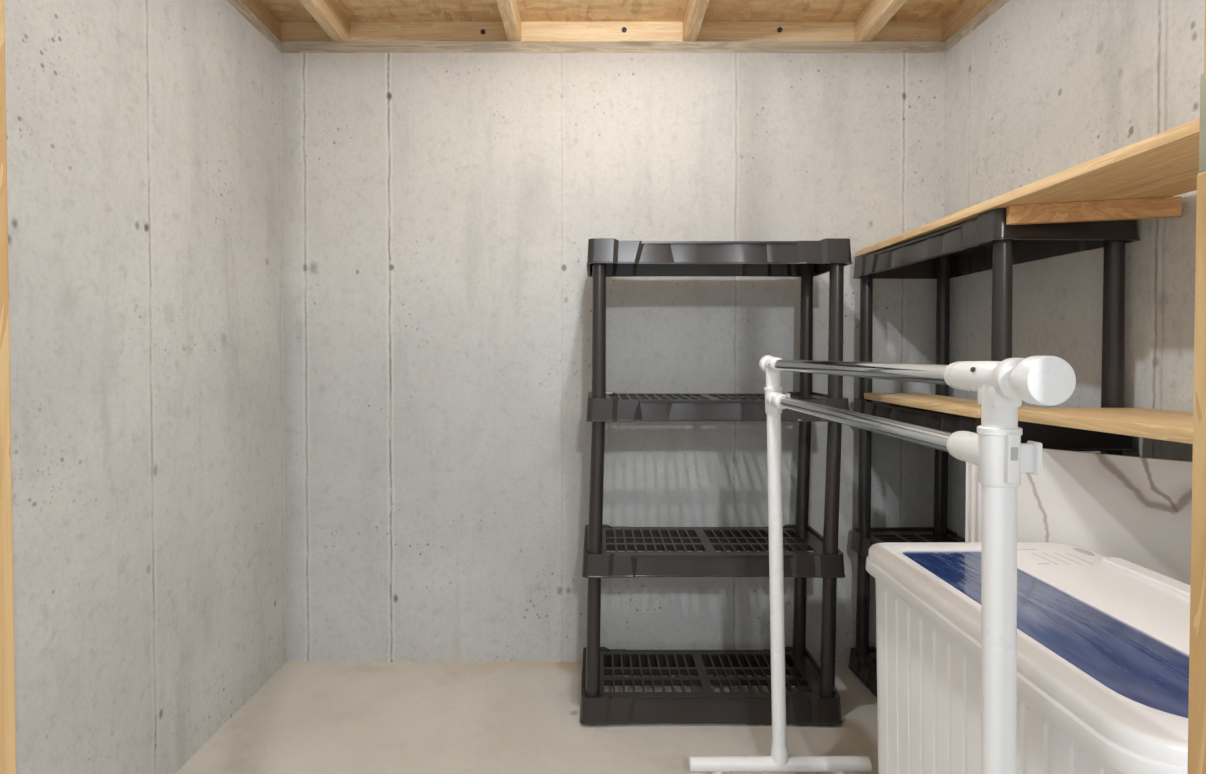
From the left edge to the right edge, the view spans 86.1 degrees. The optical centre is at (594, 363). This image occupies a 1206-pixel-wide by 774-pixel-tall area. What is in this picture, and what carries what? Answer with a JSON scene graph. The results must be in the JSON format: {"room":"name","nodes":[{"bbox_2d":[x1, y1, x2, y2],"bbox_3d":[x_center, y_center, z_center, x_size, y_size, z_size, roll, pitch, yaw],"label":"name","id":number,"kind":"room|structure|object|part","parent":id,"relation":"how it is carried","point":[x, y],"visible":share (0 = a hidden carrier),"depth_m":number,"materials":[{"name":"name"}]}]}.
{"room":"basement storage room","nodes":[
{"label":"basement storage room","id":0,"kind":"room"},
{"bbox_2d":[4,0,286,773],"bbox_3d":[-1.128,0.002,1.191,0.250,1.965,1.781,0,1,0],"label":"wall","id":1,"kind":"structure","parent":0,"point":[145,164],"depth_m":1.42,"materials":[{"name":"concrete"}]},
{"bbox_2d":[227,0,280,51],"bbox_3d":[-1.073,-0.999,1.174,0.139,0.038,1.781,0,1,0],"label":"trim","id":2,"kind":"structure","parent":1,"relation":"on","point":[238,5],"depth_m":1.91,"materials":[{"name":"beige wood"}]},
{"bbox_2d":[240,0,280,40],"bbox_3d":[-1.046,-1.061,1.195,0.038,0.085,1.826,0,1,0],"label":"board","id":3,"kind":"object","parent":2,"relation":"on","point":[256,7],"visible":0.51,"depth_m":2.00,"materials":[{"name":"brown wood"}]},
{"bbox_2d":[175,662,877,773],"bbox_3d":[0.075,1.057,-0.116,2.750,0.100,4.931,0,1,0],"label":"floor","id":4,"kind":"structure","parent":0,"point":[308,717],"depth_m":1.72,"materials":[{"name":"concrete"}]},
{"bbox_2d":[580,238,851,725],"bbox_3d":[0.323,0.319,1.874,0.729,1.309,0.312,0,1,0],"label":"shelving unit","id":5,"kind":"object","parent":4,"relation":"on","point":[607,257],"visible":0.93,"depth_m":1.74,"materials":[{"name":"black plastic"}]},
{"bbox_3d":[-0.005,0.737,1.760,0.044,0.346,0.039,0,1,0],"label":"post","id":6,"kind":"part","parent":5,"relation":"part of","materials":[{"name":"black plastic"}]},
{"bbox_3d":[0.004,0.334,1.753,0.049,0.376,0.039,0,1,0],"label":"post","id":7,"kind":"part","parent":5,"relation":"part of","materials":[{"name":"black plastic"}]},
{"bbox_3d":[0.010,-0.088,1.746,0.040,0.382,0.039,0,1,0],"label":"post","id":8,"kind":"part","parent":5,"relation":"part of","materials":[{"name":"black plastic"}]},
{"bbox_3d":[0.314,0.934,1.885,0.710,0.078,0.312,0,1,0],"label":"shelf","id":9,"kind":"part","parent":5,"relation":"part of","materials":[{"name":"black plastic"}]},
{"bbox_3d":[0.320,0.538,1.878,0.710,0.062,0.312,0,1,0],"label":"shelf","id":10,"kind":"part","parent":5,"relation":"part of","materials":[{"name":"black plastic"}]},
{"bbox_3d":[0.331,0.120,1.871,0.710,0.062,0.312,0,1,0],"label":"shelf","id":11,"kind":"part","parent":5,"relation":"part of","materials":[{"name":"black plastic"}]},
{"bbox_3d":[0.333,-0.303,1.864,0.710,0.066,0.312,0,1,0],"label":"shelf","id":12,"kind":"part","parent":5,"relation":"part of","materials":[{"name":"black plastic"}]},
{"bbox_3d":[0.636,0.732,2.003,0.044,0.346,0.039,0,1,0],"label":"post","id":13,"kind":"part","parent":5,"relation":"part of","materials":[{"name":"black plastic"}]},
{"bbox_3d":[0.645,0.329,1.996,0.049,0.376,0.039,0,1,0],"label":"post","id":14,"kind":"part","parent":5,"relation":"part of","materials":[{"name":"black plastic"}]},
{"bbox_3d":[0.651,-0.092,1.989,0.040,0.382,0.039,0,1,0],"label":"post","id":15,"kind":"part","parent":5,"relation":"part of","materials":[{"name":"black plastic"}]},
{"bbox_3d":[0.636,0.737,1.760,0.044,0.346,0.039,0,1,0],"label":"post","id":16,"kind":"part","parent":5,"relation":"part of","materials":[{"name":"black plastic"}]},
{"bbox_3d":[0.645,0.334,1.753,0.049,0.376,0.039,0,1,0],"label":"post","id":17,"kind":"part","parent":5,"relation":"part of","materials":[{"name":"black plastic"}]},
{"bbox_3d":[0.651,-0.088,1.746,0.040,0.382,0.039,0,1,0],"label":"post","id":18,"kind":"part","parent":5,"relation":"part of","materials":[{"name":"black plastic"}]},
{"bbox_2d":[689,355,1075,773],"bbox_3d":[0.424,0.486,1.004,0.414,1.002,1.028,0,1,0],"label":"rack","id":19,"kind":"object","parent":4,"relation":"on","point":[999,454],"visible":1,"depth_m":0.68,"materials":[{"name":"white plastic"}]},
{"bbox_3d":[0.405,0.049,1.466,0.034,0.085,0.032,0,1,0],"label":"post","id":20,"kind":"part","parent":19,"relation":"part of","materials":[{"name":"white plastic"}]},
{"bbox_3d":[0.415,0.489,1.474,0.050,0.858,0.031,0,1,0],"label":"post","id":21,"kind":"part","parent":19,"relation":"part of","materials":[{"name":"white plastic"}]},
{"bbox_3d":[0.412,0.007,1.084,0.024,0.024,0.703,0,1,-1],"label":"rail","id":22,"kind":"part","parent":19,"relation":"part of","materials":[{"name":"silver metal"}]},
{"bbox_3d":[0.414,0.088,1.070,0.024,0.024,0.693,0,1,-1],"label":"rail","id":23,"kind":"part","parent":19,"relation":"part of","materials":[{"name":"silver metal"}]},
{"bbox_3d":[0.426,0.503,0.681,0.039,0.857,0.031,0,1,0],"label":"post","id":24,"kind":"part","parent":19,"relation":"part of","materials":[{"name":"white plastic"}]},
{"bbox_3d":[0.422,0.062,0.673,0.033,0.084,0.032,0,1,0],"label":"post","id":25,"kind":"part","parent":19,"relation":"part of","materials":[{"name":"white plastic"}]},
{"bbox_3d":[0.447,0.098,0.670,0.025,0.034,0.018,0,1,0],"label":"lever","id":26,"kind":"part","parent":19,"relation":"part of","materials":[{"name":"white plastic"}]},
{"bbox_3d":[0.423,0.015,0.627,0.047,0.047,0.060,0,1,0],"label":"knob","id":27,"kind":"part","parent":19,"relation":"part of","materials":[{"name":"white plastic"}]},
{"bbox_2d":[965,462,971,541],"bbox_3d":[0.944,0.581,1.212,0.010,0.806,0.450,-1,1,-43],"label":"marble panel","id":28,"kind":"object","parent":4,"relation":"on","point":[968,465],"visible":0.06,"depth_m":1.36,"materials":[{"name":"stone"}]},
{"bbox_2d":[971,464,977,541],"bbox_3d":[0.948,0.579,1.190,0.010,0.812,0.460,-1,1,-43],"label":"marble panel","id":29,"kind":"object","parent":4,"relation":"on","point":[974,477],"visible":0.15,"depth_m":1.34,"materials":[{"name":"stone"}]},
{"bbox_2d":[848,208,1139,696],"bbox_3d":[0.973,0.323,1.701,0.318,1.306,0.710,0,1,-2],"label":"shelving unit","id":30,"kind":"object","parent":4,"relation":"on","point":[985,242],"depth_m":1.62,"materials":[{"name":"black plastic"}]},
{"bbox_3d":[0.970,0.943,1.711,0.312,0.066,0.710,0,1,-2],"label":"shelf","id":31,"kind":"part","parent":30,"relation":"part of","materials":[{"name":"black plastic"}]},
{"bbox_3d":[0.840,0.746,2.025,0.042,0.341,0.039,0,1,-2],"label":"post","id":32,"kind":"part","parent":30,"relation":"part of","materials":[{"name":"black plastic"}]},
{"bbox_3d":[0.843,0.348,2.018,0.040,0.369,0.039,0,1,-2],"label":"post","id":33,"kind":"part","parent":30,"relation":"part of","materials":[{"name":"black plastic"}]},
{"bbox_3d":[0.845,-0.080,2.011,0.039,0.401,0.039,0,1,-2],"label":"post","id":34,"kind":"part","parent":30,"relation":"part of","materials":[{"name":"black plastic"}]},
{"bbox_3d":[0.974,0.557,1.705,0.312,0.062,0.710,0,1,-2],"label":"shelf","id":35,"kind":"part","parent":30,"relation":"part of","materials":[{"name":"black plastic"}]},
{"bbox_3d":[1.086,0.348,2.025,0.040,0.369,0.039,0,1,-2],"label":"post","id":36,"kind":"part","parent":30,"relation":"part of","materials":[{"name":"black plastic"}]},
{"bbox_3d":[1.088,-0.080,2.018,0.039,0.401,0.039,0,1,-2],"label":"post","id":37,"kind":"part","parent":30,"relation":"part of","materials":[{"name":"black plastic"}]},
{"bbox_3d":[0.914,0.103,1.694,0.172,0.019,0.585,0,1,0],"label":"plank shelf","id":38,"kind":"part","parent":30,"relation":"part of","materials":[{"name":"beige wood"}]},
{"bbox_3d":[0.976,0.145,1.698,0.312,0.062,0.710,0,1,-2],"label":"shelf","id":39,"kind":"part","parent":30,"relation":"part of","materials":[{"name":"black plastic"}]},
{"bbox_3d":[0.976,-0.297,1.690,0.312,0.066,0.710,0,1,-2],"label":"shelf","id":40,"kind":"part","parent":30,"relation":"part of","materials":[{"name":"black plastic"}]},
{"bbox_3d":[0.864,-0.069,1.370,0.039,0.401,0.039,0,1,-2],"label":"post","id":41,"kind":"part","parent":30,"relation":"part of","materials":[{"name":"black plastic"}]},
{"bbox_2d":[855,118,1199,256],"bbox_3d":[0.977,-0.313,1.250,0.308,0.057,1.590,0,1,0],"label":"shelf","id":42,"kind":"object","parent":30,"relation":"on","point":[1141,179],"visible":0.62,"depth_m":1.21,"materials":[{"name":"brown wood"}]},
{"bbox_2d":[1018,408,1192,443],"bbox_3d":[0.980,0.101,0.902,0.300,0.036,0.870,0,1,0],"label":"plank","id":43,"kind":"object","parent":30,"relation":"on","point":[1167,425],"visible":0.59,"depth_m":1.10,"materials":[{"name":"beige wood"}]},
{"bbox_3d":[1.105,0.359,1.385,0.040,0.369,0.039,0,1,-2],"label":"post","id":44,"kind":"part","parent":30,"relation":"part of","materials":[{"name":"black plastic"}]},
{"bbox_3d":[1.107,-0.069,1.377,0.039,0.401,0.039,0,1,-2],"label":"post","id":45,"kind":"part","parent":30,"relation":"part of","materials":[{"name":"black plastic"}]},
{"bbox_2d":[866,542,1189,773],"bbox_3d":[0.697,0.658,0.903,0.408,0.655,0.648,0,1,0],"label":"cooler","id":46,"kind":"object","parent":4,"relation":"on","point":[1103,642],"visible":0.89,"depth_m":0.89,"materials":[{"name":"plastic"}]},
{"bbox_2d":[1017,549,1093,564],"bbox_3d":[0.771,0.336,1.124,0.132,0.001,0.086,0,1,0],"label":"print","id":47,"kind":"object","parent":46,"relation":"on","point":[1024,556],"depth_m":1.12},
{"bbox_2d":[978,448,1191,584],"bbox_3d":[0.954,0.575,1.167,0.010,0.820,0.470,-1,1,-43],"label":"marble panel","id":48,"kind":"object","parent":4,"relation":"on","point":[1133,509],"visible":0.15,"depth_m":1.17,"materials":[{"name":"stone"}]},
{"bbox_3d":[0.784,0.979,0.412,0.752,0.038,0.090,0,1,0],"label":"trim","id":49,"kind":"structure","parent":4,"relation":"on","visible":0},
{"bbox_2d":[1187,171,1205,773],"bbox_3d":[0.427,0.416,0.402,0.040,1.089,0.090,0,1,0],"label":"trim","id":50,"kind":"structure","parent":49,"relation":"on","point":[1197,645],"depth_m":0.43,"materials":[{"name":"brown wood"}]},
{"bbox_2d":[1204,0,1205,72],"bbox_3d":[0.429,-0.566,0.385,0.036,0.875,0.090,0,1,0],"label":"trim","id":51,"kind":"structure","parent":50,"relation":"on","point":[1205,0],"depth_m":0.43,"materials":[{"name":"brown wood"}]},
{"bbox_2d":[1199,72,1205,172],"bbox_3d":[0.409,-0.162,0.412,0.003,0.066,0.049,0,1,0],"label":"plate","id":52,"kind":"object","parent":51,"relation":"attached to","point":[1202,140],"visible":1,"depth_m":0.43,"materials":[{"name":"metal"}]},
{"bbox_3d":[-0.700,0.979,0.412,0.605,0.038,0.090,0,1,0],"label":"trim","id":53,"kind":"structure","parent":4,"relation":"on","visible":0},
{"bbox_2d":[0,0,15,773],"bbox_3d":[-0.418,-0.022,0.395,0.040,1.964,0.090,0,1,0],"label":"trim","id":54,"kind":"structure","parent":53,"relation":"on","point":[7,655],"depth_m":0.43,"materials":[{"name":"brown wood"}]},
{"bbox_2d":[260,0,964,21],"bbox_3d":[0.075,-1.113,1.164,2.750,0.020,1.966,0,1,0],"label":"ceiling","id":55,"kind":"structure","parent":0,"point":[284,10],"depth_m":2.04,"materials":[{"name":"beige wood"}]},
{"bbox_2d":[299,0,349,40],"bbox_3d":[-0.820,-1.061,1.195,0.038,0.085,1.826,0,1,0],"label":"joist","id":56,"kind":"object","parent":55,"relation":"attached to","point":[327,13],"visible":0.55,"depth_m":1.97,"materials":[{"name":"brown wood"}]},
{"bbox_2d":[497,0,520,40],"bbox_3d":[-0.260,-1.061,1.195,0.038,0.085,1.826,0,1,0],"label":"joist","id":57,"kind":"object","parent":55,"relation":"attached to","point":[508,9],"visible":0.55,"depth_m":1.95,"materials":[{"name":"brown wood"}]},
{"bbox_2d":[683,0,708,40],"bbox_3d":[0.305,-1.061,1.195,0.038,0.085,1.826,0,1,0],"label":"joist","id":58,"kind":"object","parent":55,"relation":"attached to","point":[695,11],"visible":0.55,"depth_m":1.95,"materials":[{"name":"brown wood"}]},
{"bbox_2d":[854,0,906,40],"bbox_3d":[0.865,-1.061,1.195,0.038,0.085,1.826,0,1,0],"label":"joist","id":59,"kind":"object","parent":55,"relation":"attached to","point":[877,13],"visible":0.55,"depth_m":1.97,"materials":[{"name":"brown wood"}]},
{"bbox_2d":[282,53,945,661],"bbox_3d":[0.073,-0.015,2.206,2.653,1.965,0.250,0,1,0],"label":"wall","id":60,"kind":"structure","parent":0,"point":[441,211],"depth_m":2.08,"materials":[{"name":"concrete"}]},
{"bbox_2d":[281,41,945,52],"bbox_3d":[0.059,-1.016,2.134,2.405,0.038,0.139,0,1,0],"label":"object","id":61,"kind":"structure","parent":60,"relation":"on","point":[286,46],"depth_m":2.06,"materials":[{"name":"beige wood"}]},
{"bbox_2d":[280,22,941,40],"bbox_3d":[0.050,-1.077,2.127,2.500,0.085,0.038,0,1,0],"label":"board","id":62,"kind":"object","parent":61,"relation":"on","point":[289,31],"visible":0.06,"depth_m":2.11,"materials":[{"name":"brown wood"}]},
{"bbox_2d":[944,0,1204,538],"bbox_3d":[1.269,0.002,1.191,0.250,1.965,1.788,0,1,-1],"label":"wall","id":63,"kind":"structure","parent":0,"point":[1040,89],"depth_m":1.51,"materials":[{"name":"concrete"}]},
{"bbox_2d":[946,0,1009,51],"bbox_3d":[1.215,-0.999,1.174,0.139,0.038,1.785,0,1,-1],"label":"trim","id":64,"kind":"structure","parent":63,"relation":"on","point":[995,5],"depth_m":1.91,"materials":[{"name":"beige wood"}]},
{"bbox_2d":[942,0,993,40],"bbox_3d":[1.176,-1.061,1.195,0.038,0.085,1.828,0,1,-1],"label":"board","id":65,"kind":"object","parent":64,"relation":"on","point":[968,9],"visible":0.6,"depth_m":2.00,"materials":[{"name":"brown wood"}]}
]}

